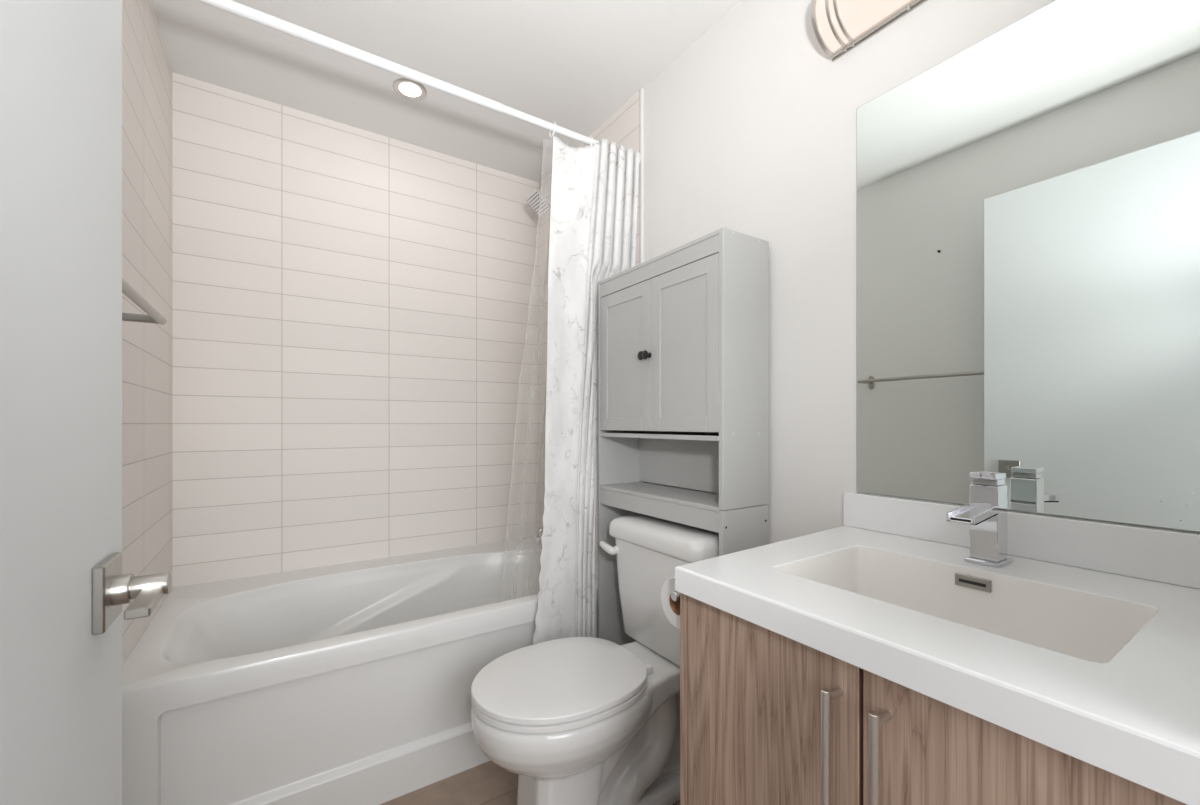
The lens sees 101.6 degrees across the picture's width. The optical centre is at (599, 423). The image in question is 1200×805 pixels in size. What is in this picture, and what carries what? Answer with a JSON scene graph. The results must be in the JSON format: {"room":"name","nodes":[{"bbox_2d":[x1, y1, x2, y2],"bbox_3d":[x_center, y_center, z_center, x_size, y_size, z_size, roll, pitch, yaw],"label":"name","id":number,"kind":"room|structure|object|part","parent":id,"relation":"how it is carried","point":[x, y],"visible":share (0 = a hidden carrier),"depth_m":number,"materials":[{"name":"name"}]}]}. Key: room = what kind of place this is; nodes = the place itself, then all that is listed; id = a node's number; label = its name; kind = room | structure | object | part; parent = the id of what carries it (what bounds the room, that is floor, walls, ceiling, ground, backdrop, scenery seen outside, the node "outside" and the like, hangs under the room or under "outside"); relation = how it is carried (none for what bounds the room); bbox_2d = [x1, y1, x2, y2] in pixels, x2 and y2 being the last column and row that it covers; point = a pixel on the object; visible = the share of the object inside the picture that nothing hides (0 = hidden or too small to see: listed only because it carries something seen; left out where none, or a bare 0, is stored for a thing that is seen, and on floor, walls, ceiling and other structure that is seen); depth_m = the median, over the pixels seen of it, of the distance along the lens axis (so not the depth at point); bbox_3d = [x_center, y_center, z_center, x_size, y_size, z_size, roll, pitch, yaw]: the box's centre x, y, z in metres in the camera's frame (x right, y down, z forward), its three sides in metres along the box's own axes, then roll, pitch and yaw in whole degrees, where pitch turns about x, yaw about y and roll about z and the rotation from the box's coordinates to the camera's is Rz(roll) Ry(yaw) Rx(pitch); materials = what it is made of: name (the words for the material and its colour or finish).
{"room":"bathroom","nodes":[
{"label":"bathroom","id":0,"kind":"room"},
{"bbox_2d":[122,0,172,666],"bbox_3d":[-1.420,-0.104,1.469,0.103,2.412,1.002,0,0,-33],"label":"wall","id":1,"kind":"structure","parent":0,"point":[147,74],"depth_m":1.46,"materials":[{"name":"tile"}]},
{"bbox_2d":[173,72,538,586],"bbox_3d":[-0.994,-0.104,2.286,1.515,2.412,0.110,0,0,-33],"label":"wall","id":2,"kind":"structure","parent":0,"point":[356,310],"depth_m":2.12,"materials":[{"name":"tile"}]},
{"bbox_2d":[151,0,740,181],"bbox_3d":[-0.045,-1.350,0.612,3.000,0.080,3.970,0,0,-33],"label":"ceiling","id":3,"kind":"structure","parent":0,"point":[572,64],"depth_m":1.75,"materials":[{"name":"white paint"}]},
{"bbox_2d":[393,78,426,99],"bbox_3d":[-0.743,-1.306,1.915,0.124,0.007,0.124,0,0,-33],"label":"recessed light","id":4,"kind":"object","parent":3,"relation":"in","point":[406,88],"visible":0.98,"depth_m":1.91,"materials":[{"name":"white plastic"}]},
{"bbox_2d":[380,761,679,804],"bbox_3d":[-0.045,1.142,0.612,3.000,0.080,3.970,0,0,-33],"label":"floor","id":5,"kind":"structure","parent":0,"point":[487,783],"depth_m":1.47,"materials":[{"name":"tile"}]},
{"bbox_2d":[122,537,596,804],"bbox_3d":[-0.723,0.856,1.879,1.511,0.492,0.866,0,0,-33],"label":"bathtub","id":6,"kind":"object","parent":5,"relation":"on","point":[346,683],"visible":0.68,"depth_m":1.44,"materials":[{"name":"white ceramic"}]},
{"bbox_2d":[471,514,718,804],"bbox_3d":[0.005,0.708,1.413,0.771,0.787,0.457,0,0,-33],"label":"toilet","id":7,"kind":"object","parent":5,"relation":"on","point":[578,720],"visible":0.91,"depth_m":1.33,"materials":[{"name":"white ceramic"}]},
{"bbox_3d":[-0.108,0.692,1.307,0.462,0.018,0.380,0,0,-33],"label":"seat","id":8,"kind":"part","parent":7,"relation":"part of","materials":[{"name":"white plastic"}]},
{"bbox_3d":[-0.109,0.671,1.307,0.463,0.018,0.380,0,0,-33],"label":"lid","id":9,"kind":"part","parent":7,"relation":"part of","materials":[{"name":"white plastic"}]},
{"bbox_3d":[0.019,0.902,1.392,0.771,0.398,0.377,0,0,-33],"label":"bowl","id":10,"kind":"part","parent":7,"relation":"part of","materials":[{"name":"white ceramic"}]},
{"bbox_3d":[0.238,0.532,1.554,0.218,0.344,0.402,0,0,-33],"label":"tank","id":11,"kind":"part","parent":7,"relation":"part of","materials":[{"name":"white ceramic"}]},
{"bbox_3d":[0.235,0.348,1.552,0.235,0.068,0.436,0,0,-33],"label":"tank lid","id":12,"kind":"part","parent":7,"relation":"part of","materials":[{"name":"white ceramic"}]},
{"bbox_2d":[597,227,767,644],"bbox_3d":[0.228,0.288,1.607,0.216,1.628,0.614,0,0,-33],"label":"storage cabinet","id":13,"kind":"object","parent":5,"relation":"on","point":[682,332],"visible":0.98,"depth_m":1.46,"materials":[{"name":"grey paint"}]},
{"bbox_3d":[0.073,-0.147,1.864,0.190,0.758,0.016,0,0,-33],"label":"panel","id":14,"kind":"part","parent":13,"relation":"part of","materials":[{"name":"grey paint"}]},
{"bbox_3d":[0.073,0.668,1.864,0.190,0.868,0.016,0,0,-33],"label":"leg panel","id":15,"kind":"part","parent":13,"relation":"part of","materials":[{"name":"grey paint"}]},
{"bbox_3d":[0.087,-0.220,1.688,0.015,0.486,0.290,0,0,-33],"label":"cabinet door","id":16,"kind":"part","parent":13,"relation":"part of","materials":[{"name":"grey paint"}]},
{"bbox_3d":[0.136,-0.219,1.575,0.028,0.029,0.029,0,0,-33],"label":"knob","id":17,"kind":"part","parent":13,"relation":"part of","materials":[{"name":"black metal"}]},
{"bbox_3d":[0.147,-0.219,1.558,0.028,0.029,0.029,0,0,-33],"label":"knob","id":18,"kind":"part","parent":13,"relation":"part of","materials":[{"name":"black metal"}]},
{"bbox_3d":[0.167,-0.489,1.568,0.015,0.047,0.582,0,0,-33],"label":"rail","id":19,"kind":"part","parent":13,"relation":"part of","materials":[{"name":"grey paint"}]},
{"bbox_3d":[0.238,-0.519,1.615,0.189,0.012,0.582,0,0,-33],"label":"panel","id":20,"kind":"part","parent":13,"relation":"part of","materials":[{"name":"grey paint"}]},
{"bbox_2d":[600,482,718,511],"bbox_3d":[0.236,0.232,1.614,0.184,0.012,0.582,0,0,-33],"label":"shelf","id":21,"kind":"object","parent":13,"relation":"attached to","point":[672,497],"depth_m":1.59,"materials":[{"name":"grey paint"}]},
{"bbox_3d":[0.315,-0.145,1.666,0.004,0.735,0.582,0,0,-33],"label":"panel","id":22,"kind":"part","parent":13,"relation":"part of","materials":[{"name":"grey wood"}]},
{"bbox_3d":[0.247,-0.220,1.446,0.015,0.486,0.286,0,0,-33],"label":"cabinet door","id":23,"kind":"part","parent":13,"relation":"part of","materials":[{"name":"grey paint"}]},
{"bbox_3d":[0.403,-0.147,1.366,0.190,0.758,0.016,0,0,-33],"label":"panel","id":24,"kind":"part","parent":13,"relation":"part of","materials":[{"name":"grey paint"}]},
{"bbox_3d":[0.403,0.668,1.366,0.190,0.868,0.015,0,0,-33],"label":"leg panel","id":25,"kind":"part","parent":13,"relation":"part of","materials":[{"name":"grey paint"}]},
{"bbox_2d":[680,593,1185,804],"bbox_3d":[0.546,0.701,0.780,0.619,0.802,0.633,0,0,-33],"label":"vanity cabinet","id":26,"kind":"object","parent":5,"relation":"on","point":[767,717],"visible":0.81,"depth_m":0.65,"materials":[{"name":"brown wood"}]},
{"bbox_2d":[671,591,679,601],"bbox_3d":[0.222,0.337,0.982,0.161,0.044,0.060,0,0,-33],"label":"paper holder","id":27,"kind":"object","parent":26,"relation":"attached to","point":[675,596],"visible":0.23,"depth_m":0.95,"materials":[{"name":"silver metal"}]},
{"bbox_2d":[661,577,679,628],"bbox_3d":[0.193,0.352,0.987,0.101,0.099,0.099,0,0,-33],"label":"toilet paper roll","id":28,"kind":"object","parent":27,"relation":"on","point":[671,608],"visible":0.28,"depth_m":0.98,"materials":[{"name":"white paper"}]},
{"bbox_3d":[0.393,0.701,1.047,0.579,0.802,0.019,0,0,-33],"label":"panel","id":29,"kind":"part","parent":26,"relation":"part of","materials":[{"name":"brown wood"}]},
{"bbox_3d":[0.250,0.660,0.753,0.019,0.714,0.308,0,0,-33],"label":"vanity door","id":30,"kind":"part","parent":26,"relation":"part of","materials":[{"name":"brown wood"}]},
{"bbox_3d":[0.298,0.468,0.629,0.039,0.260,0.012,0,0,-33],"label":"bar handle","id":31,"kind":"part","parent":26,"relation":"part of","materials":[{"name":"silver metal"}]},
{"bbox_3d":[0.331,0.468,0.578,0.039,0.260,0.012,0,0,-33],"label":"bar handle","id":32,"kind":"part","parent":26,"relation":"part of","materials":[{"name":"silver metal"}]},
{"bbox_2d":[675,492,1199,804],"bbox_3d":[0.550,0.286,0.794,0.606,0.231,0.652,0,0,-33],"label":"countertop","id":33,"kind":"structure","parent":26,"relation":"on","point":[1084,646],"depth_m":0.72,"materials":[{"name":"white stone"}]},
{"bbox_2d":[774,546,1156,662],"bbox_3d":[0.538,0.329,0.771,0.296,0.146,0.419,0,0,-33],"label":"sink basin","id":34,"kind":"object","parent":33,"relation":"in","point":[1073,623],"depth_m":0.82,"materials":[{"name":"white ceramic"}]},
{"bbox_2d":[946,472,1013,567],"bbox_3d":[0.681,0.172,0.878,0.159,0.164,0.052,0,0,-33],"label":"sink faucet","id":35,"kind":"object","parent":33,"relation":"on","point":[986,512],"visible":1,"depth_m":0.88,"materials":[{"name":"silver metal"}]},
{"bbox_3d":[0.656,0.158,0.862,0.099,0.024,0.043,0,0,-33],"label":"spout","id":36,"kind":"part","parent":35,"relation":"part of","materials":[{"name":"silver metal"}]},
{"bbox_3d":[0.711,0.095,0.899,0.050,0.011,0.040,0,0,-33],"label":"lever","id":37,"kind":"part","parent":35,"relation":"part of","materials":[{"name":"silver metal"}]},
{"bbox_3d":[0.717,0.250,0.902,0.072,0.007,0.052,0,0,-33],"label":"plate","id":38,"kind":"part","parent":35,"relation":"part of","materials":[{"name":"silver metal"}]},
{"bbox_3d":[0.417,0.660,0.502,0.019,0.714,0.284,0,0,-33],"label":"vanity door","id":39,"kind":"part","parent":26,"relation":"part of","materials":[{"name":"brown wood"}]},
{"bbox_2d":[539,0,1199,560],"bbox_3d":[0.373,-0.104,1.692,0.110,2.412,2.610,0,0,-33],"label":"wall","id":40,"kind":"structure","parent":0,"point":[751,130],"depth_m":1.37,"materials":[{"name":"white paint"}]},
{"bbox_2d":[196,0,640,162],"bbox_3d":[-0.482,-1.043,1.516,1.512,0.046,0.046,0,0,-33],"label":"shower rod","id":41,"kind":"object","parent":40,"relation":"attached to","point":[230,6],"visible":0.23,"depth_m":1.40,"materials":[{"name":"white metal"}]},
{"bbox_2d":[515,139,549,573],"bbox_3d":[-0.220,-0.107,1.782,0.297,1.815,0.141,0,0,-33],"label":"liner","id":42,"kind":"object","parent":41,"relation":"hanging from","point":[543,139],"visible":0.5,"depth_m":1.74,"materials":[{"name":"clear plastic"}]},
{"bbox_2d":[533,122,639,644],"bbox_3d":[-0.065,-0.098,1.784,0.464,1.930,0.098,0,0,-33],"label":"shower curtain","id":43,"kind":"object","parent":41,"relation":"hanging from","point":[594,209],"visible":0.83,"depth_m":1.76,"materials":[{"name":"fabric"}]},
{"bbox_2d":[526,188,550,215],"bbox_3d":[-0.212,-1.029,2.258,0.242,0.137,0.100,0,0,-33],"label":"showerhead","id":44,"kind":"object","parent":40,"relation":"attached to","point":[533,199],"visible":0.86,"depth_m":2.21,"materials":[{"name":"silver metal"}]},
{"bbox_3d":[-0.186,-1.057,2.275,0.180,0.081,0.056,0,0,-33],"label":"shower arm","id":45,"kind":"part","parent":44,"relation":"part of","materials":[{"name":"silver metal"}]},
{"bbox_2d":[535,529,542,543],"bbox_3d":[-0.206,0.524,2.286,0.200,0.083,0.072,0,0,-33],"label":"tub spout","id":46,"kind":"object","parent":40,"relation":"attached to","point":[537,538],"visible":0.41,"depth_m":2.23,"materials":[{"name":"silver metal"}]},
{"bbox_3d":[-0.206,0.530,2.286,0.200,0.072,0.072,0,0,-33],"label":"spout","id":47,"kind":"part","parent":46,"relation":"part of","materials":[{"name":"silver metal"}]},
{"bbox_2d":[640,88,643,482],"bbox_3d":[0.165,-0.104,1.915,0.012,2.412,0.008,0,0,-33],"label":"trim","id":48,"kind":"structure","parent":40,"relation":"attached to","point":[641,89],"depth_m":1.91,"materials":[{"name":"white paint"}]},
{"bbox_2d":[811,0,927,61],"bbox_3d":[0.733,-1.021,0.978,0.098,0.178,0.622,0,0,-33],"label":"vanity light","id":49,"kind":"object","parent":40,"relation":"attached to","point":[839,26],"visible":1,"depth_m":1.17,"materials":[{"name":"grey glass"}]},
{"bbox_3d":[0.734,-1.022,0.979,0.084,0.152,0.614,0,0,-33],"label":"lamp shade","id":50,"kind":"part","parent":49,"relation":"part of","materials":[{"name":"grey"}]},
{"bbox_2d":[843,492,1199,588],"bbox_3d":[0.794,0.212,0.955,0.020,0.083,0.652,0,0,-33],"label":"backsplash","id":51,"kind":"structure","parent":40,"relation":"attached to","point":[1153,554],"depth_m":0.88,"materials":[{"name":"white"}]},
{"bbox_2d":[856,0,1199,531],"bbox_3d":[0.807,-0.305,0.949,0.006,0.948,0.625,0,0,-33],"label":"wall mirror","id":52,"kind":"object","parent":40,"relation":"attached to","point":[1028,199],"visible":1,"depth_m":0.91,"materials":[{"name":"clear glass"}]},
{"bbox_3d":[-0.701,-0.104,0.380,0.100,2.412,1.608,0,0,-33],"label":"wall","id":53,"kind":"structure","parent":0,"visible":0},
{"bbox_2d":[122,278,166,324],"bbox_3d":[-0.838,-0.225,0.790,0.125,0.074,0.612,0,0,-33],"label":"towel bar","id":54,"kind":"object","parent":53,"relation":"attached to","point":[153,316],"visible":0.21,"depth_m":0.96,"materials":[{"name":"silver metal"}]},
{"bbox_3d":[-0.999,-0.225,1.032,0.110,0.016,0.014,0,0,-33],"label":"post","id":55,"kind":"part","parent":54,"relation":"part of","materials":[{"name":"silver metal"}]},
{"bbox_3d":[0.342,-0.104,0.185,1.625,2.412,0.130,0,0,-33],"label":"wall","id":56,"kind":"structure","parent":0,"visible":0},
{"bbox_2d":[0,0,170,804],"bbox_3d":[-0.375,0.060,0.294,0.092,2.060,0.794,0,0,-33],"label":"door","id":57,"kind":"structure","parent":56,"relation":"in","point":[64,588],"depth_m":0.44,"materials":[{"name":"white paint"}]},
{"bbox_3d":[-0.550,0.187,0.546,0.010,0.072,0.072,0,0,-33],"label":"handle","id":58,"kind":"part","parent":57,"relation":"part of","materials":[{"name":"silver metal"}]},
{"bbox_3d":[-0.495,0.193,0.536,0.020,0.010,0.096,0,0,-33],"label":"lever","id":59,"kind":"part","parent":57,"relation":"part of","materials":[{"name":"silver metal"}]}
]}

